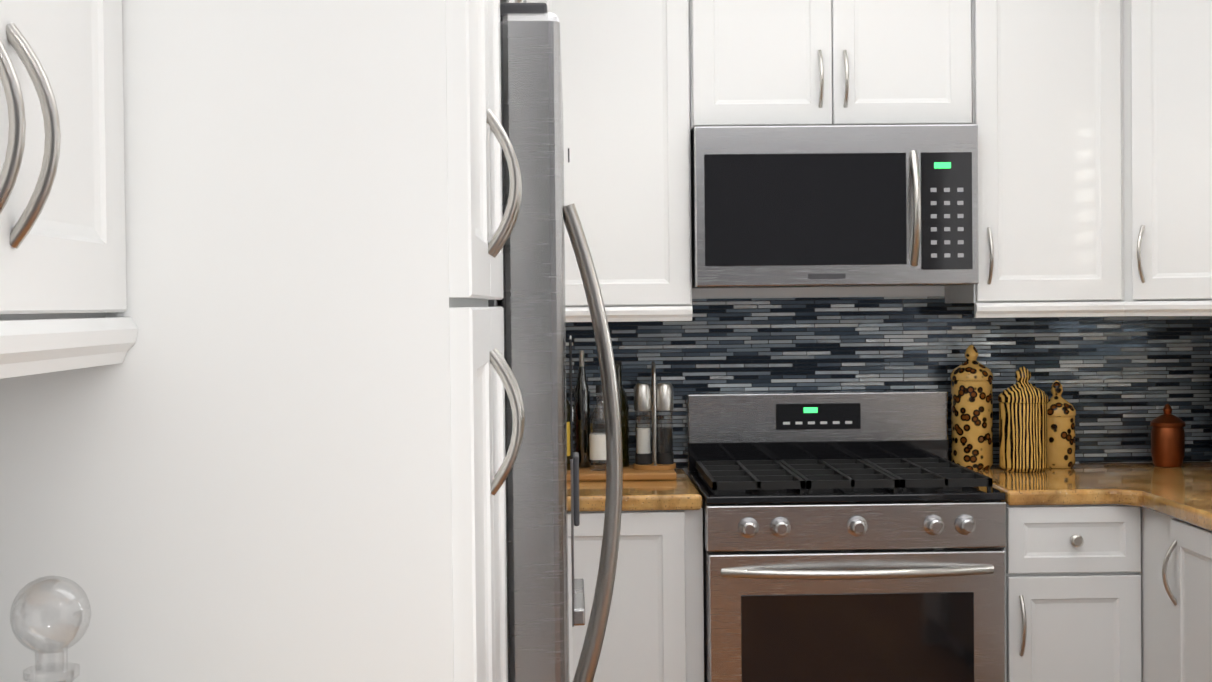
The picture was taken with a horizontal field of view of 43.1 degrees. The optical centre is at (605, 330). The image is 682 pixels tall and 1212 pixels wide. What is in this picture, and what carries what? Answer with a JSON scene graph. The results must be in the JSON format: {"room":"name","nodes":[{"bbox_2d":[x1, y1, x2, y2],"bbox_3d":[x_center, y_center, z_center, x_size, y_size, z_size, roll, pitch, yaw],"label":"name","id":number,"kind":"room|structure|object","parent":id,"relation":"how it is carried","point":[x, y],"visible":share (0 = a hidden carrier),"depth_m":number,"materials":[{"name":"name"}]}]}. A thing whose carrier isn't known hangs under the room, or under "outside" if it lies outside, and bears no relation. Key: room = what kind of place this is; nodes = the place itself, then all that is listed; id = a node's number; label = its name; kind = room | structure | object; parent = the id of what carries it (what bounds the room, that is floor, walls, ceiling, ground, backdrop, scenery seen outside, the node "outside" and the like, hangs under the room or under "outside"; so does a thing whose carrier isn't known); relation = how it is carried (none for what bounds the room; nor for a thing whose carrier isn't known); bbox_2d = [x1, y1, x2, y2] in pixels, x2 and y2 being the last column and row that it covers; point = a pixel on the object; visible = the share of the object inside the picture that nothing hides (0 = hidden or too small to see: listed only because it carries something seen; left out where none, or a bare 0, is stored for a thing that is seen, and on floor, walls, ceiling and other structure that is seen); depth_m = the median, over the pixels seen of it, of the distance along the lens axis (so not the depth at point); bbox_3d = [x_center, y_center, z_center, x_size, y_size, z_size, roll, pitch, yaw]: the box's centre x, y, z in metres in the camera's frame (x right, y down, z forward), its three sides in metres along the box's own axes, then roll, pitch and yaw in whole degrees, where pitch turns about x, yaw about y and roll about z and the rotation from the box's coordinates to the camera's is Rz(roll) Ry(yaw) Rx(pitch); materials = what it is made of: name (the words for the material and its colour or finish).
{"room":"kitchen","nodes":[
{"label":"kitchen","id":0,"kind":"room"},
{"bbox_2d":[675,286,1211,474],"bbox_3d":[0.592,0.073,4.572,2.860,2.480,0.120,-1,1,-1],"label":"wall","id":1,"kind":"structure","parent":0,"point":[817,292],"depth_m":4.51,"materials":[{"name":"white paint"}]},
{"bbox_2d":[523,0,691,306],"bbox_3d":[-0.002,-0.524,4.295,0.455,0.915,0.382,-1,1,-1],"label":"upper cabinet","id":2,"kind":"object","parent":1,"relation":"attached to","point":[626,111],"visible":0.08,"depth_m":4.14,"materials":[{"name":"white paint"}]},
{"bbox_2d":[689,0,971,132],"bbox_3d":[0.608,-0.772,4.304,0.766,0.433,0.382,-1,1,-1],"label":"upper cabinet","id":3,"kind":"object","parent":1,"relation":"attached to","point":[817,62],"visible":0.98,"depth_m":4.15,"materials":[{"name":"white paint"}]},
{"bbox_2d":[690,124,978,288],"bbox_3d":[0.614,-0.338,4.274,0.760,0.428,0.457,-1,1,-1],"label":"over-the-range microwave","id":4,"kind":"object","parent":3,"relation":"attached to","point":[834,206],"visible":0.98,"depth_m":4.10,"materials":[{"name":"silver metal"}]},
{"bbox_2d":[566,296,1211,467],"bbox_3d":[0.594,0.151,4.510,2.858,0.495,0.006,-1,1,-1],"label":"backsplash","id":5,"kind":"structure","parent":1,"relation":"attached to","point":[1123,380],"depth_m":4.51,"materials":[{"name":"tile"}]},
{"bbox_2d":[945,0,1124,302],"bbox_3d":[1.203,-0.537,4.322,0.415,0.915,0.382,-1,1,-1],"label":"upper cabinet","id":6,"kind":"object","parent":1,"relation":"attached to","point":[1048,97],"visible":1,"depth_m":4.17,"materials":[{"name":"white paint"}]},
{"bbox_2d":[1123,0,1211,301],"bbox_3d":[1.717,-0.541,4.220,0.608,0.915,0.608,-1,1,-1],"label":"upper cabinet","id":7,"kind":"object","parent":1,"relation":"attached to","point":[1168,145],"visible":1,"depth_m":4.09,"materials":[{"name":"white paint"}]},
{"bbox_2d":[974,301,1211,317],"bbox_3d":[1.524,-0.054,3.806,1.022,0.040,0.788,-1,1,-1],"label":"molding","id":8,"kind":"structure","parent":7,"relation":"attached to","point":[1100,309],"depth_m":4.17,"materials":[{"name":"white paint"}]},
{"bbox_3d":[0.669,1.411,1.725,3.100,0.100,5.860,-1,1,-1],"label":"floor","id":9,"kind":"structure","parent":0,"visible":0},
{"bbox_2d":[0,0,524,681],"bbox_3d":[-0.430,0.220,1.670,0.682,2.305,0.640,-1,1,-1],"label":"pantry cabinet","id":10,"kind":"object","parent":9,"relation":"on","point":[272,448],"visible":1,"depth_m":1.35,"materials":[{"name":"white paint"}]},
{"bbox_2d":[488,3,622,681],"bbox_3d":[-0.368,0.460,2.478,0.790,1.797,0.905,-1,1,-1],"label":"refrigerator","id":11,"kind":"object","parent":9,"relation":"on","point":[532,302],"visible":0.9,"depth_m":2.03,"materials":[{"name":"silver metal"}]},
{"bbox_2d":[568,508,703,681],"bbox_3d":[0.026,0.888,4.179,0.435,0.875,0.662,-1,1,-1],"label":"base cabinet","id":12,"kind":"object","parent":9,"relation":"on","point":[654,631],"visible":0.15,"depth_m":3.88,"materials":[{"name":"white paint"}]},
{"bbox_2d":[686,390,1005,681],"bbox_3d":[0.625,0.752,4.152,0.756,1.135,0.728,-1,1,-1],"label":"range","id":13,"kind":"object","parent":9,"relation":"on","point":[854,536],"visible":1,"depth_m":3.85,"materials":[{"name":"silver metal"}]},
{"bbox_2d":[1000,504,1141,681],"bbox_3d":[1.189,0.875,4.205,0.350,0.875,0.662,-1,1,-1],"label":"base cabinet","id":14,"kind":"object","parent":9,"relation":"on","point":[1072,594],"visible":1,"depth_m":3.91,"materials":[{"name":"white paint"}]},
{"bbox_2d":[1140,507,1211,681],"bbox_3d":[1.686,0.880,3.624,0.728,0.875,0.630,-1,1,-1],"label":"base cabinet","id":15,"kind":"object","parent":9,"relation":"on","point":[1176,599],"visible":1,"depth_m":3.64,"materials":[{"name":"white paint"}]},
{"bbox_3d":[-0.408,0.946,1.042,0.682,0.875,0.640,-1,1,-1],"label":"base cabinet","id":16,"kind":"object","parent":9,"relation":"on","visible":0},
{"bbox_3d":[-0.422,0.489,1.018,0.653,0.040,0.668,-1,1,-1],"label":"countertop","id":17,"kind":"structure","parent":16,"relation":"on","visible":0},
{"bbox_3d":[-0.519,0.422,1.141,0.350,0.089,0.279,-1,1,-1],"label":"oval tray","id":18,"kind":"object","parent":17,"relation":"on","visible":0},
{"bbox_2d":[10,576,90,681],"bbox_3d":[-0.430,0.325,1.195,0.090,0.268,0.090,0,1,41],"label":"decanter","id":19,"kind":"object","parent":18,"relation":"on","point":[45,668],"visible":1,"depth_m":1.19,"materials":[{"name":"clear glass"}]},
{"bbox_3d":[-0.462,0.905,3.462,0.682,0.875,0.860,-1,1,-1],"label":"base cabinet","id":20,"kind":"object","parent":9,"relation":"on","visible":0},
{"bbox_2d":[567,468,701,511],"bbox_3d":[-0.282,0.441,3.761,1.056,0.040,1.460,-1,1,-1],"label":"countertop","id":21,"kind":"structure","parent":20,"relation":"on","point":[680,492],"depth_m":3.88,"materials":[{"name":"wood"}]},
{"bbox_2d":[567,465,676,480],"bbox_3d":[0.001,0.398,4.299,0.380,0.020,0.230,-1,1,-1],"label":"cutting board","id":22,"kind":"object","parent":21,"relation":"on","point":[588,474],"visible":0.35,"depth_m":4.19,"materials":[{"name":"brown wood"}]},
{"bbox_2d":[566,398,570,469],"bbox_3d":[-0.130,0.257,4.288,0.072,0.262,0.072,-1,1,-1],"label":"olive oil bottle","id":23,"kind":"object","parent":22,"relation":"on","point":[568,433],"visible":0.08,"depth_m":4.27,"materials":[{"name":"yellow"}]},
{"bbox_2d":[574,350,590,467],"bbox_3d":[-0.067,0.221,4.354,0.046,0.330,0.046,-1,1,-1],"label":"dispenser bottle","id":24,"kind":"object","parent":22,"relation":"on","point":[582,426],"visible":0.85,"depth_m":4.34,"materials":[{"name":"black glass"}]},
{"bbox_2d":[589,385,605,470],"bbox_3d":[-0.015,0.270,4.271,0.064,0.235,0.064,-1,1,-1],"label":"bottle","id":25,"kind":"object","parent":22,"relation":"on","point":[597,446],"visible":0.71,"depth_m":4.25,"materials":[{"name":"clear glass"}]},
{"bbox_2d":[615,361,628,466],"bbox_3d":[0.033,0.235,4.362,0.064,0.300,0.064,-1,1,-1],"label":"wine bottle","id":26,"kind":"object","parent":22,"relation":"on","point":[624,407],"visible":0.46,"depth_m":4.34,"materials":[{"name":"black glass"}]},
{"bbox_2d":[633,362,675,469],"bbox_3d":[0.134,0.236,4.299,0.120,0.299,0.120,-1,1,-1],"label":"salt and pepper set","id":27,"kind":"object","parent":22,"relation":"on","point":[653,397],"visible":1,"depth_m":4.28,"materials":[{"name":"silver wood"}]},
{"bbox_3d":[1.703,0.893,2.850,0.728,0.875,0.920,-1,1,-1],"label":"base cabinet","id":28,"kind":"object","parent":9,"relation":"on","visible":0},
{"bbox_2d":[973,462,1211,530],"bbox_3d":[1.546,0.435,2.985,1.016,0.040,3.093,-1,1,-1],"label":"countertop","id":29,"kind":"structure","parent":28,"relation":"on","point":[1183,492],"depth_m":3.94,"materials":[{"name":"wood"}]},
{"bbox_2d":[950,345,992,469],"bbox_3d":[1.052,0.217,4.414,0.121,0.354,0.121,-1,1,-1],"label":"canister","id":30,"kind":"object","parent":29,"relation":"on","point":[971,377],"visible":0.9,"depth_m":4.37,"materials":[{"name":"ceramic"}]},
{"bbox_2d":[998,366,1047,471],"bbox_3d":[1.179,0.247,4.338,0.137,0.294,0.137,-1,1,-1],"label":"canister","id":31,"kind":"object","parent":29,"relation":"on","point":[1023,435],"visible":1,"depth_m":4.29,"materials":[{"name":"ceramic"}]},
{"bbox_2d":[1047,380,1075,467],"bbox_3d":[1.297,0.267,4.415,0.104,0.250,0.104,-1,1,-1],"label":"canister","id":32,"kind":"object","parent":29,"relation":"on","point":[1061,412],"visible":0.85,"depth_m":4.37,"materials":[{"name":"ceramic"}]},
{"bbox_2d":[1150,403,1184,466],"bbox_3d":[1.613,0.299,4.408,0.096,0.180,0.096,-1,1,-1],"label":"copper canister","id":33,"kind":"object","parent":29,"relation":"on","point":[1167,440],"visible":1,"depth_m":4.37,"materials":[{"name":"brown metal"}]},
{"bbox_3d":[-0.834,0.137,1.670,0.120,2.480,5.860,-1,1,-1],"label":"wall","id":34,"kind":"structure","parent":0,"visible":0},
{"bbox_2d":[0,0,126,319],"bbox_3d":[-0.573,-0.462,1.023,0.382,0.915,0.625,-1,1,-1],"label":"upper cabinet","id":35,"kind":"object","parent":34,"relation":"attached to","point":[62,219],"visible":1,"depth_m":1.19,"materials":[{"name":"white paint"}]},
{"bbox_2d":[0,317,137,378],"bbox_3d":[-0.581,0.015,1.016,0.356,0.040,0.652,-1,1,-1],"label":"molding","id":36,"kind":"structure","parent":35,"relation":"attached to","point":[33,346],"depth_m":1.16,"materials":[{"name":"white paint"}]},
{"bbox_2d":[500,0,522,2],"bbox_3d":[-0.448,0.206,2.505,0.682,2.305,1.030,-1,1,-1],"label":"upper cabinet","id":37,"kind":"object","parent":34,"relation":"attached to","point":[511,1],"visible":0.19,"depth_m":2.38,"materials":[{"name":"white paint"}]},
{"bbox_3d":[-0.530,-0.516,4.170,0.608,0.915,0.608,-1,1,-1],"label":"upper cabinet","id":38,"kind":"object","parent":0,"visible":0},
{"bbox_2d":[565,306,692,321],"bbox_3d":[-0.121,-0.033,3.594,0.734,0.040,1.139,-1,1,-1],"label":"molding","id":39,"kind":"structure","parent":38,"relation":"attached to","point":[635,314],"depth_m":4.14,"materials":[{"name":"white paint"}]}
]}

